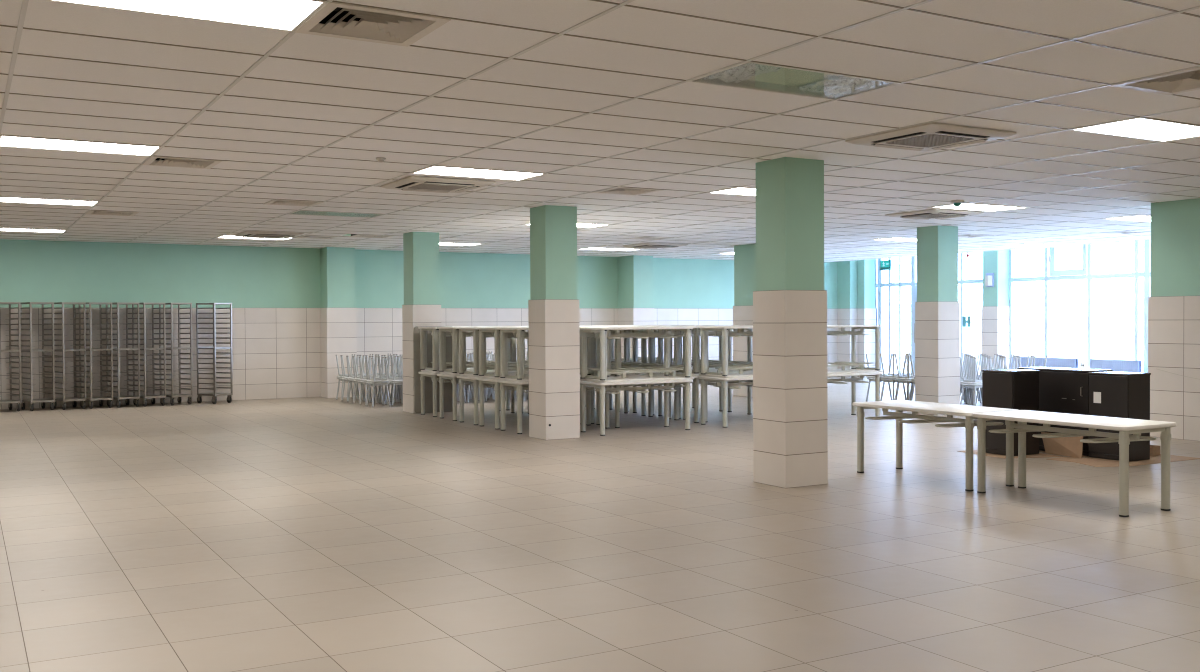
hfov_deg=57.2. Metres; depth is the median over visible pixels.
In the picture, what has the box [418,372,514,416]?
table
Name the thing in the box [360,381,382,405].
stool
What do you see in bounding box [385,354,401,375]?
stool
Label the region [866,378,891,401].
stool
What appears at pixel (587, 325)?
table
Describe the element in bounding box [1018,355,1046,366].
stool
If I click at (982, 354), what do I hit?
stool
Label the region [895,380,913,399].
stool
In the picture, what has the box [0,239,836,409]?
wall
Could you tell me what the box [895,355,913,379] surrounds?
stool
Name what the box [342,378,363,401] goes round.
stool
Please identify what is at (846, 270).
column
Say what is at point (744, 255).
column
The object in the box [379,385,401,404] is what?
stool
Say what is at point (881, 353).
stool
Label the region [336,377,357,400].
stool
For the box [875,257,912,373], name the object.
window
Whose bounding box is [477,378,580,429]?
table
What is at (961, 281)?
window
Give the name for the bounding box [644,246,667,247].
grille
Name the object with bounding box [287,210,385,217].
ceiling light
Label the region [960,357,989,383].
stool
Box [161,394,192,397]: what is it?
shelf
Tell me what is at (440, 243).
recessed light
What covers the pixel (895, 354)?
stool
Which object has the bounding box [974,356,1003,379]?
stool
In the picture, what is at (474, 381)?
table
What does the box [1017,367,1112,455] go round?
base cabinet
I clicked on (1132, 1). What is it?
grid
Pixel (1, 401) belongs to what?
shelf
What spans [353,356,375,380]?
stool
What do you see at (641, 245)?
air conditioner
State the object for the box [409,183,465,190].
grille
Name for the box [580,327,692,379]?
table
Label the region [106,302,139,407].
rack
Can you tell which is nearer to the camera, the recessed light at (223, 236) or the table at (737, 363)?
the table at (737, 363)
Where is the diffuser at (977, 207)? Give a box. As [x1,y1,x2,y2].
[936,204,1021,210]
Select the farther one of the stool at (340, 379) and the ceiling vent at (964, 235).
the stool at (340, 379)
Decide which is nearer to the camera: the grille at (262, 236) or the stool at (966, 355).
the grille at (262, 236)
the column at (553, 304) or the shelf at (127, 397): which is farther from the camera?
the shelf at (127, 397)
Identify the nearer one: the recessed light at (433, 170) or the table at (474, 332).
the recessed light at (433, 170)
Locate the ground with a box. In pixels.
[883,359,1143,373]
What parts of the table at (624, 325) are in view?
leg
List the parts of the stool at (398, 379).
leg, seat frame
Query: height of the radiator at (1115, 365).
0.660 m
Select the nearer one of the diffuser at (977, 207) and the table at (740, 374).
the diffuser at (977, 207)
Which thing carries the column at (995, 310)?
on the floor
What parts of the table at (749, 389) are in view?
leg, leg, leg, leg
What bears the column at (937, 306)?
on the floor
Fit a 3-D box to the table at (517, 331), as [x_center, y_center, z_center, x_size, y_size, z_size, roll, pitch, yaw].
[-0.629,0.227,15.431,1.480,0.700,0.706,-1,1,-30]
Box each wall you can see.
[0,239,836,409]
[1148,198,1199,440]
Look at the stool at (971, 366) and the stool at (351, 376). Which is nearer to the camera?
the stool at (971, 366)
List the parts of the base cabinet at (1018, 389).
door, panel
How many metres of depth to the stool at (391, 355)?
20.54 m
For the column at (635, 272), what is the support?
on the floor
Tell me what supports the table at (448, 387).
on the floor
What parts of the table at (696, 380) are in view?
leg, leg, leg, leg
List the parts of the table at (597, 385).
leg, leg, apron rail, leg, leg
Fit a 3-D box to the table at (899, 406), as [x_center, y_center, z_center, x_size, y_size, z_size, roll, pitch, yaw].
[3.174,1.017,10.517,0.706,0.700,1.480,-1,1,-30]
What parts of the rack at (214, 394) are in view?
post, post, panel, post, post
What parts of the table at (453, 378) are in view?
leg, leg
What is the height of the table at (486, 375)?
0.700 m
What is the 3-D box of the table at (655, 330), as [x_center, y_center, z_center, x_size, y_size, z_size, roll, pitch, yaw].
[0.337,0.202,16.824,1.480,0.700,0.706,-1,1,-30]
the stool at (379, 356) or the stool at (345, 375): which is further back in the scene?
the stool at (345, 375)
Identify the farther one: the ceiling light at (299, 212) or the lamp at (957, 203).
the ceiling light at (299, 212)
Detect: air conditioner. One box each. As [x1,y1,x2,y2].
[233,231,303,238]
[381,176,495,192]
[623,243,687,248]
[845,122,1015,150]
[885,209,983,219]
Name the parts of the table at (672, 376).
leg, leg, apron rail, leg, leg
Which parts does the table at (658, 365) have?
leg, leg, leg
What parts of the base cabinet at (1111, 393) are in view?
door, panel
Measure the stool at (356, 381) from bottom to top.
0.442 m
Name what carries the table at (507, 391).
on the floor
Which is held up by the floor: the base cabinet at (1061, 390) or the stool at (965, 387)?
the stool at (965, 387)
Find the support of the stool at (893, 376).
on the stool at (893, 381)
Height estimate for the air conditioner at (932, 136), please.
0.052 m
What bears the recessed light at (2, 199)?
in the ceiling
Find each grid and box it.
[0,0,1199,260]
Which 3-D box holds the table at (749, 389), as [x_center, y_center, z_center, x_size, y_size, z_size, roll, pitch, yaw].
[1.684,0.918,17.615,1.480,0.700,0.706,-1,1,-30]
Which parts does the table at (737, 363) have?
leg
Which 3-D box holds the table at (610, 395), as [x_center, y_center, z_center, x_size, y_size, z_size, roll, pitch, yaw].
[0.907,0.902,18.944,1.480,0.700,0.706,-1,1,-30]
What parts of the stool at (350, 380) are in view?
leg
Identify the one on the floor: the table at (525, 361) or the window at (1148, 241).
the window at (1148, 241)
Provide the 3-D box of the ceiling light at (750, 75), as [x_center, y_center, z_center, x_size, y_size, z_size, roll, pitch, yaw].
[1.204,-1.611,6.795,1.200,0.094,0.600,-1,1,-30]
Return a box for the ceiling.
[0,0,1199,261]
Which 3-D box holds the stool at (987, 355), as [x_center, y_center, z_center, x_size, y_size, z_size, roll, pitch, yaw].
[7.011,0.557,19.248,0.352,0.442,0.352,-1,1,-30]
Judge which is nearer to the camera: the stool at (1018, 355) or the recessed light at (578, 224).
the recessed light at (578, 224)
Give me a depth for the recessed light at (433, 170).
10.95 m
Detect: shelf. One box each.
[0,400,21,403]
[22,398,54,402]
[55,397,86,401]
[80,396,112,400]
[107,395,139,399]
[134,394,165,398]
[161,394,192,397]
[197,392,232,395]
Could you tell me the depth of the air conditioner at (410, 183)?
11.57 m
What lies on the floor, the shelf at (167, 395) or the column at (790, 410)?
the column at (790, 410)
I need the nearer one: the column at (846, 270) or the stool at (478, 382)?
the stool at (478, 382)
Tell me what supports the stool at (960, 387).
on the floor
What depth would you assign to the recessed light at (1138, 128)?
8.57 m
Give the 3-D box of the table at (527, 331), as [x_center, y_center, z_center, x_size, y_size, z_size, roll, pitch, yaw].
[-0.430,0.186,18.160,1.480,0.700,0.706,-1,1,-30]
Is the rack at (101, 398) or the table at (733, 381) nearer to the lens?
the table at (733, 381)
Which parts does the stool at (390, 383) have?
leg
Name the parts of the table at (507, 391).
leg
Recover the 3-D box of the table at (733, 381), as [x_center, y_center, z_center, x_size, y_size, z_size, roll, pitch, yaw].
[2.030,0.926,16.983,1.480,0.700,0.706,-1,1,-30]
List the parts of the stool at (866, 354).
leg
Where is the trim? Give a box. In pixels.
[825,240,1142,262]
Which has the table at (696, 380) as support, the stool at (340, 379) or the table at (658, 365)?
the table at (658, 365)
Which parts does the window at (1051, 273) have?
sash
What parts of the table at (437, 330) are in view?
leg, leg, leg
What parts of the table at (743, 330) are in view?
leg, leg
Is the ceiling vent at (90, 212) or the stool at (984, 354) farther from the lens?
the stool at (984, 354)
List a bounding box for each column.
[320,234,356,397]
[402,232,440,413]
[528,205,579,439]
[618,255,654,385]
[733,244,755,396]
[753,157,827,487]
[837,260,857,376]
[857,259,876,376]
[915,225,959,414]
[981,250,1009,368]
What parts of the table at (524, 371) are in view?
leg, leg, apron rail, leg, leg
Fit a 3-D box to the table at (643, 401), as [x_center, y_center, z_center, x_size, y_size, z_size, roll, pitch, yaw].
[-0.030,0.928,17.476,1.480,0.700,0.706,-1,1,-30]
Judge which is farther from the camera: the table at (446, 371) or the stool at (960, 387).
the stool at (960, 387)
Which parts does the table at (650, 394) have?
leg, leg, leg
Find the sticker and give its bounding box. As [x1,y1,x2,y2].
[963,316,970,326]
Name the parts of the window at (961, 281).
frame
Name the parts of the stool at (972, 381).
leg, seat, seat frame, leg, leg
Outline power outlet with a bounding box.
[1080,362,1085,368]
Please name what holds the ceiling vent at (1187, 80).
in the ceiling
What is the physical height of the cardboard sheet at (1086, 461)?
0.004 m
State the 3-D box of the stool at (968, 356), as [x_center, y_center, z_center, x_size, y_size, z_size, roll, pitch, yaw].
[6.191,0.561,19.196,0.352,0.442,0.352,-1,1,-31]
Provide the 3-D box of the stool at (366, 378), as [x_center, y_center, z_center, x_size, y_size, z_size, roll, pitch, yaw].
[-4.165,0.597,20.053,0.352,0.442,0.352,-1,1,-31]
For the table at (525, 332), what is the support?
on the table at (525, 361)
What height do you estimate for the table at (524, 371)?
0.700 m
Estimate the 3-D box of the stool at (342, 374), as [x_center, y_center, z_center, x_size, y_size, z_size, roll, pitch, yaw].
[-4.900,0.581,21.322,0.352,0.442,0.352,-1,1,-30]
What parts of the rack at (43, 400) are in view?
post, post, panel, post, post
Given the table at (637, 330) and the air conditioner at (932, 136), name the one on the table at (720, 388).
the table at (637, 330)
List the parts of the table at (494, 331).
leg, leg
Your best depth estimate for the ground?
37.71 m
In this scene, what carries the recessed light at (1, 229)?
in the ceiling
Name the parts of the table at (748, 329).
leg, leg, leg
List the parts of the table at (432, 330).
leg, leg, leg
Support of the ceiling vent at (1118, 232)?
in the ceiling
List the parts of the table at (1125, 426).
leg, leg, apron rail, leg, leg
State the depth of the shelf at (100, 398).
19.65 m
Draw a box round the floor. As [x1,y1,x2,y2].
[0,376,1199,671]
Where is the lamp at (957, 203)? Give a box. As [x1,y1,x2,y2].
[950,200,963,206]
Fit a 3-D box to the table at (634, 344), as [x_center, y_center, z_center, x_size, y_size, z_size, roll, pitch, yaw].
[1.295,0.176,18.236,1.480,0.700,0.706,-1,1,-30]
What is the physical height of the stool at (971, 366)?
0.442 m
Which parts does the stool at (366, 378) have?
leg, leg, leg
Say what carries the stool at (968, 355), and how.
on the stool
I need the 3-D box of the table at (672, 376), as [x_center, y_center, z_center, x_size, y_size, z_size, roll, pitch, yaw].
[0.515,0.259,15.264,1.480,0.700,0.706,-1,1,-30]
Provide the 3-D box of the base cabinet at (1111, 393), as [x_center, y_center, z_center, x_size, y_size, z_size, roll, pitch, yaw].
[5.629,0.862,11.935,0.394,0.930,0.482,-1,1,-30]
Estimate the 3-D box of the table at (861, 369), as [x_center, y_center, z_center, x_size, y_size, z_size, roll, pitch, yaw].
[3.602,0.217,17.056,1.480,0.700,0.706,-1,1,-30]
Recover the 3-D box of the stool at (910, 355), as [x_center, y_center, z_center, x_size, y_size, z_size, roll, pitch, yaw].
[5.693,0.562,19.329,0.352,0.442,0.352,-1,1,-30]
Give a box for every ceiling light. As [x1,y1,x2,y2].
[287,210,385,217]
[687,61,901,99]
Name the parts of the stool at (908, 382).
leg, leg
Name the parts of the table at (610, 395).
leg, leg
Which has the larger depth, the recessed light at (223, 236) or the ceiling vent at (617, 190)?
the recessed light at (223, 236)
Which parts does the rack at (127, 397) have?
post, post, panel, post, post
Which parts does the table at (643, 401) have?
leg, leg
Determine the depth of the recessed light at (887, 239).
20.44 m
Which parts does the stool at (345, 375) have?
leg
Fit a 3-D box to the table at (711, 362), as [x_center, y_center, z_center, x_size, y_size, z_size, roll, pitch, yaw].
[1.705,0.216,17.712,1.480,0.700,0.706,-1,1,-30]
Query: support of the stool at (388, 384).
on the floor
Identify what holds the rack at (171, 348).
on the floor
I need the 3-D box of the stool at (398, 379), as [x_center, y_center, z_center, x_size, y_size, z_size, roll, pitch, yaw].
[-3.661,0.597,19.919,0.352,0.442,0.352,-1,1,-30]
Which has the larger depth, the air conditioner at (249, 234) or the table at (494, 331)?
the air conditioner at (249, 234)
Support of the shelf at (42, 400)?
attached to the rack at (43, 400)
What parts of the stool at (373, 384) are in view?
leg, leg, seat, leg, leg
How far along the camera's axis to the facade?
38.17 m
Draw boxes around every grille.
[250,235,283,237]
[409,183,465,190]
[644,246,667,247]
[886,134,972,147]
[910,214,957,217]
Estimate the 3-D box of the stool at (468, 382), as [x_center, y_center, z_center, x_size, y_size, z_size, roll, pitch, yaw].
[-2.395,1.022,20.662,0.352,0.442,0.352,-1,1,-30]
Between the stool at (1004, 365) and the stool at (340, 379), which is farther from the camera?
the stool at (340, 379)
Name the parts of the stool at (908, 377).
leg, seat, leg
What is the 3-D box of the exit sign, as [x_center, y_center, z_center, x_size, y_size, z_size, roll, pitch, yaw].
[7.260,-2.046,27.990,0.073,0.735,0.340,-1,1,-30]
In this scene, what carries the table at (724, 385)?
on the floor
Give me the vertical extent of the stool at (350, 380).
0.442 m
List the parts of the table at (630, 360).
leg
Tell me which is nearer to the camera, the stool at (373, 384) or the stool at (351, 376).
the stool at (373, 384)
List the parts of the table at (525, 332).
leg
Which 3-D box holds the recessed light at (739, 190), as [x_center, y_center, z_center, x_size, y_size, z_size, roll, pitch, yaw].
[1.907,-1.674,12.753,1.200,0.034,0.600,-1,1,-30]
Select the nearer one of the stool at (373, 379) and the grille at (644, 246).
the stool at (373, 379)
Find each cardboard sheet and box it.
[958,450,1062,458]
[1047,456,1140,466]
[1085,454,1199,464]
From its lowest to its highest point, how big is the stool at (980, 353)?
0.442 m
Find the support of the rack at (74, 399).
on the floor
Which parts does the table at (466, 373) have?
leg, leg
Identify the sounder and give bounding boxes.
[985,273,993,286]
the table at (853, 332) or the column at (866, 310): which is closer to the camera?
the table at (853, 332)
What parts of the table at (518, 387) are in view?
leg, apron rail, leg, leg, leg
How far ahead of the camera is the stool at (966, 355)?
19.63 m
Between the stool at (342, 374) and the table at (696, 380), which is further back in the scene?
the stool at (342, 374)
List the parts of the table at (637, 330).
leg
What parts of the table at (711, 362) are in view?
leg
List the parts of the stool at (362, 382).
leg, leg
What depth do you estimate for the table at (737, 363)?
16.90 m
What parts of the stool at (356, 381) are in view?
leg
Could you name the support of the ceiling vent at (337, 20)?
in the ceiling
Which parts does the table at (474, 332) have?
leg, apron rail, leg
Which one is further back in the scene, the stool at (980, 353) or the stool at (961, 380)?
the stool at (980, 353)
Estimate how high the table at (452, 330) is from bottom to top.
0.700 m
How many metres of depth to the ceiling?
7.86 m
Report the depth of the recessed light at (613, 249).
22.94 m
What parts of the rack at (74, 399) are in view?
post, panel, post, post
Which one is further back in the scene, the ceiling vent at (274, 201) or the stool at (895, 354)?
the stool at (895, 354)
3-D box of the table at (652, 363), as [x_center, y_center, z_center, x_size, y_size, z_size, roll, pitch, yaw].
[0.361,0.234,16.932,1.480,0.700,0.706,-1,1,-30]
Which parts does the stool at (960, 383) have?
leg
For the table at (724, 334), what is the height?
0.700 m
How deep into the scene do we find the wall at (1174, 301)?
13.87 m
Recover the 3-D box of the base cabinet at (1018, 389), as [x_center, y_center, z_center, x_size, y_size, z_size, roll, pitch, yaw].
[4.638,0.854,12.429,0.452,0.940,0.432,-1,1,-30]
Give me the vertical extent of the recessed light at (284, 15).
0.034 m
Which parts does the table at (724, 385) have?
leg, apron rail, leg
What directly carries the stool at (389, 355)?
on the stool at (388, 384)
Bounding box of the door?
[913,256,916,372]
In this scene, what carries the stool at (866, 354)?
on the stool at (870, 379)
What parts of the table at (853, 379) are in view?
leg, leg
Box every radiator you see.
[1010,356,1077,368]
[1090,359,1141,372]
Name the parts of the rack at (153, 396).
post, post, panel, post, post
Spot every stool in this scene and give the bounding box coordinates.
[336,354,357,377]
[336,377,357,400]
[341,355,363,378]
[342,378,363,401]
[347,355,369,379]
[348,379,369,402]
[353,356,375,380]
[354,380,375,404]
[359,356,382,380]
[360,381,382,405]
[366,357,389,381]
[366,382,390,406]
[372,355,394,377]
[374,384,395,403]
[379,356,401,378]
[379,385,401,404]
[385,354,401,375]
[385,356,402,381]
[386,381,402,405]
[391,355,400,376]
[457,384,465,402]
[464,382,484,402]
[464,383,485,399]
[471,382,493,399]
[478,388,494,401]
[866,354,892,377]
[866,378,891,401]
[880,354,906,378]
[880,379,906,400]
[881,353,905,374]
[895,354,912,375]
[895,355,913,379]
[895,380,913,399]
[910,355,914,380]
[911,380,914,400]
[960,356,968,378]
[960,356,986,379]
[960,357,971,382]
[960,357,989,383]
[960,383,970,404]
[960,383,981,405]
[960,387,971,405]
[963,355,967,372]
[965,387,968,404]
[966,354,981,375]
[966,355,983,377]
[968,353,995,375]
[970,354,997,369]
[972,355,1000,377]
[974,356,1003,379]
[984,354,1012,368]
[987,355,1015,368]
[989,356,1018,368]
[1001,354,1029,368]
[1003,355,1032,368]
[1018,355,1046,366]
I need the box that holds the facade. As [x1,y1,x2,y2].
[883,300,1143,368]
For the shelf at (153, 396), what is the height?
0.032 m
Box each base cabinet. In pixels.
[982,369,1039,455]
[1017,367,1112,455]
[1088,371,1150,461]
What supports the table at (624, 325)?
on the table at (630, 360)
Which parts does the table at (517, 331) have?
leg, apron rail, leg, leg, leg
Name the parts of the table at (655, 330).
leg, leg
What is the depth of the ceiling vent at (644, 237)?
19.85 m
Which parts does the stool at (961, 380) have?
leg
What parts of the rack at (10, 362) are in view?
panel, post, post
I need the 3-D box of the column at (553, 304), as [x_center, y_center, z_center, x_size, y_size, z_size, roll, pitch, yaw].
[-0.604,-0.423,14.377,0.500,3.500,0.480,-1,1,-30]
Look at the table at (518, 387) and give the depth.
15.30 m
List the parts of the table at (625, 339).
leg, leg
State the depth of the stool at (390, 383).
19.82 m
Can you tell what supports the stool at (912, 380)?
on the floor
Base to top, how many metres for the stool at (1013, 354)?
0.442 m
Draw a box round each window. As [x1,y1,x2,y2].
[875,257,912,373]
[958,253,982,364]
[1009,240,1146,372]
[1146,240,1150,372]
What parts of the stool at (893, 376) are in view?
leg, seat frame, leg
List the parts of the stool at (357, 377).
leg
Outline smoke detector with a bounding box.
[376,157,385,162]
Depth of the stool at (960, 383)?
18.64 m
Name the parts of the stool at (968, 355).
leg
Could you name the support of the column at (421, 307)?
on the floor
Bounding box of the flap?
[1041,432,1082,457]
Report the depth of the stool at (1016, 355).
18.86 m
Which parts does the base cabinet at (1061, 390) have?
door, panel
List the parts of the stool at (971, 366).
leg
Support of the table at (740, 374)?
on the table at (724, 385)
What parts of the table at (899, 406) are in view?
leg, leg, leg, leg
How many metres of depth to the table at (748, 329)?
17.69 m
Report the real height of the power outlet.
0.127 m
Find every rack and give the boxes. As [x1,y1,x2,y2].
[0,302,21,410]
[20,302,54,410]
[51,302,86,409]
[79,302,112,408]
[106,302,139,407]
[132,302,165,406]
[159,303,192,405]
[196,303,232,403]
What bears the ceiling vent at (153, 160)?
in the ceiling
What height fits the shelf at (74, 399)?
0.032 m
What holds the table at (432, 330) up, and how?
on the table at (437, 330)
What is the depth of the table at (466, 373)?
16.64 m
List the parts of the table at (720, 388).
leg, leg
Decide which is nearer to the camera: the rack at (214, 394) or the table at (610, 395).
the table at (610, 395)
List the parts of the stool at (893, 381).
leg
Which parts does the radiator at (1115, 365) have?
panel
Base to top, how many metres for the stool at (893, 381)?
0.442 m
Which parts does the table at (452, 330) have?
leg, leg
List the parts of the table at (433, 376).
leg, leg, leg, leg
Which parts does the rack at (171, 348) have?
post, post, panel, post, post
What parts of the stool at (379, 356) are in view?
leg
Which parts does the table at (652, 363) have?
leg, leg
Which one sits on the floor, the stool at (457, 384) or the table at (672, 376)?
the stool at (457, 384)
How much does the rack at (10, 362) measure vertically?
1.885 m
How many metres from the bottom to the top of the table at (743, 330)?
0.700 m
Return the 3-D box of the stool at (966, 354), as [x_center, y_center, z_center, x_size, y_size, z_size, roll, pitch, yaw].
[6.641,0.549,19.879,0.352,0.442,0.352,-1,1,-30]
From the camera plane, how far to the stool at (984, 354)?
19.68 m
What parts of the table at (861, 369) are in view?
apron rail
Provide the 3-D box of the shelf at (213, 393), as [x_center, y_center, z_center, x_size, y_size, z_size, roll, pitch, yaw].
[-7.251,1.097,20.726,0.550,0.032,0.390,0,1,35]
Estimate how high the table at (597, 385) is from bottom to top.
0.700 m
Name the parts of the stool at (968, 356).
leg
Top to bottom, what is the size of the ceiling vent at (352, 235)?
0.136 m
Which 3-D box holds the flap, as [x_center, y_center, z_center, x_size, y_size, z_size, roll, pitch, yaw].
[5.174,1.207,12.259,0.150,0.240,0.500,-1,1,-30]
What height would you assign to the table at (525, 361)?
0.700 m
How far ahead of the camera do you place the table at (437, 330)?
18.05 m
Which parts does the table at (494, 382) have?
leg, leg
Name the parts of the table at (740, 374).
leg, apron rail, leg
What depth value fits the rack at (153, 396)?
20.13 m
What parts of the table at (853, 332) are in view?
leg, apron rail, leg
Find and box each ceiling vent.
[86,210,138,215]
[142,156,221,168]
[263,199,322,206]
[295,2,450,46]
[295,235,337,238]
[350,234,391,237]
[591,187,661,195]
[629,236,671,239]
[958,234,993,237]
[1101,231,1146,234]
[1111,67,1199,94]
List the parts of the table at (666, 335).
leg, leg, apron rail, leg, leg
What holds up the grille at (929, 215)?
attached to the air conditioner at (928, 214)
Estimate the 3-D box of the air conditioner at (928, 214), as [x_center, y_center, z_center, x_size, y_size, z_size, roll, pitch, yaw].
[4.656,-1.686,15.346,0.950,0.052,0.950,-1,1,-30]
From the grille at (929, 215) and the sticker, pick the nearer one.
the grille at (929, 215)
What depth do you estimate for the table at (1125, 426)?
8.95 m
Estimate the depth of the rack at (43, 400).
19.22 m
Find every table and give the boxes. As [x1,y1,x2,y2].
[414,326,452,412]
[418,326,513,370]
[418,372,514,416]
[421,329,515,372]
[437,326,528,372]
[437,374,478,420]
[440,329,528,374]
[457,327,528,374]
[457,376,499,424]
[460,330,528,376]
[477,327,514,376]
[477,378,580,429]
[479,330,528,379]
[497,327,608,379]
[498,380,609,433]
[500,330,613,381]
[506,387,594,412]
[507,332,526,360]
[509,338,527,362]
[527,331,528,365]
[580,326,644,362]
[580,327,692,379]
[580,329,693,382]
[580,379,692,435]
[581,326,670,367]
[587,325,639,330]
[591,384,670,423]
[594,330,672,370]
[596,326,698,375]
[596,376,698,427]
[609,380,693,411]
[611,325,693,360]
[611,328,700,376]
[611,330,646,370]
[612,338,682,362]
[624,385,645,415]
[632,325,721,361]
[633,383,722,414]
[636,330,717,368]
[657,325,751,364]
[658,382,751,418]
[662,328,751,369]
[683,325,752,366]
[683,379,752,421]
[691,331,752,372]
[698,326,752,375]
[698,376,752,427]
[699,329,752,377]
[827,325,882,369]
[827,361,882,373]
[827,372,882,416]
[852,400,1017,490]
[972,410,1175,516]
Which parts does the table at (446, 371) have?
leg, leg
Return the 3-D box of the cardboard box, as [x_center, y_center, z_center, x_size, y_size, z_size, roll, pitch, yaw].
[6.092,1.273,12.239,0.270,0.101,0.160,-1,1,-42]
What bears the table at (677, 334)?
on the table at (658, 365)
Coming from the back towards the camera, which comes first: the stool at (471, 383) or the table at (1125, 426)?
the stool at (471, 383)
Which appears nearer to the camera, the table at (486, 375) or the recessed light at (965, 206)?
the recessed light at (965, 206)
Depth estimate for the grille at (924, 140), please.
8.84 m
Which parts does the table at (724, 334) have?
leg, apron rail, leg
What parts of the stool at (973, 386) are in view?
leg, seat, leg, leg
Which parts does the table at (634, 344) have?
leg, leg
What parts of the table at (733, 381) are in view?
leg, leg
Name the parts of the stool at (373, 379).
leg, leg, seat frame, seat, leg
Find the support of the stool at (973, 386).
on the floor
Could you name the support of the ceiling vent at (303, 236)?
in the ceiling
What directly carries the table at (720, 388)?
on the floor
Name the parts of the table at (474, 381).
leg, leg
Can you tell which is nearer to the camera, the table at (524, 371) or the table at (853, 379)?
the table at (524, 371)
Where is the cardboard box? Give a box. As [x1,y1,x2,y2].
[1150,445,1159,455]
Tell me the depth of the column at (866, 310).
28.78 m
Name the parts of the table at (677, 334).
leg, leg, leg, leg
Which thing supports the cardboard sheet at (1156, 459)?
on the floor
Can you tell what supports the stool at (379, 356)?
on the stool at (394, 385)
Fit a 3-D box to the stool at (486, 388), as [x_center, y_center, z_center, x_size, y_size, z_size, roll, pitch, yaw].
[-2.079,1.018,20.844,0.352,0.442,0.352,-1,1,-30]
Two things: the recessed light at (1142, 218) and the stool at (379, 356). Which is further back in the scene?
the stool at (379, 356)
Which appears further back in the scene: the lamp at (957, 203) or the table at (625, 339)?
the table at (625, 339)
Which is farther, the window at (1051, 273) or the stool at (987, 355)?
the window at (1051, 273)
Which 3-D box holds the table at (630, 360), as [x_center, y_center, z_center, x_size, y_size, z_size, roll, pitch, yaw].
[0.928,0.200,19.042,1.480,0.700,0.706,-1,1,-30]
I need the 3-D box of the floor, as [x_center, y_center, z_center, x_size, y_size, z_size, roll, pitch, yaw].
[1.666,1.409,12.202,27.100,0.120,25.400,-1,1,-30]
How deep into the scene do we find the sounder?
25.07 m
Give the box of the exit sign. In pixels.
[880,258,890,269]
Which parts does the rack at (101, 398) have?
post, post, panel, post, post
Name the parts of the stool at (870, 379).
leg, leg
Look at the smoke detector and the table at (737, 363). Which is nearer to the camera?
the smoke detector
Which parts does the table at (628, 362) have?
leg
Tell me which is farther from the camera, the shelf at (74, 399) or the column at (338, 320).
the column at (338, 320)
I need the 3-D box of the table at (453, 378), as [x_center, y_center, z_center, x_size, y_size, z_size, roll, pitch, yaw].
[-1.760,0.937,17.396,1.480,0.700,0.706,-1,1,-30]
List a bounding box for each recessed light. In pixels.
[0,135,161,155]
[0,197,99,205]
[0,228,66,232]
[45,0,327,31]
[217,235,291,239]
[413,166,544,180]
[439,242,479,245]
[524,223,607,227]
[581,248,639,250]
[708,187,755,195]
[875,238,916,241]
[930,203,1027,211]
[1071,117,1199,141]
[1107,215,1150,221]
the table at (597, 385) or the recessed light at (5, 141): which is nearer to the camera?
the recessed light at (5, 141)
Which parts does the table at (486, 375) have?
leg, leg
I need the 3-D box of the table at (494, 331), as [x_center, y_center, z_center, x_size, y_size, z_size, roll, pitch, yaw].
[-0.990,0.220,16.054,1.480,0.700,0.706,-1,1,-30]
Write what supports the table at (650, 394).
on the floor
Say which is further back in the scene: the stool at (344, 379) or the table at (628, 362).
the stool at (344, 379)
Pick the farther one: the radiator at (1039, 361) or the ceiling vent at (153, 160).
the radiator at (1039, 361)

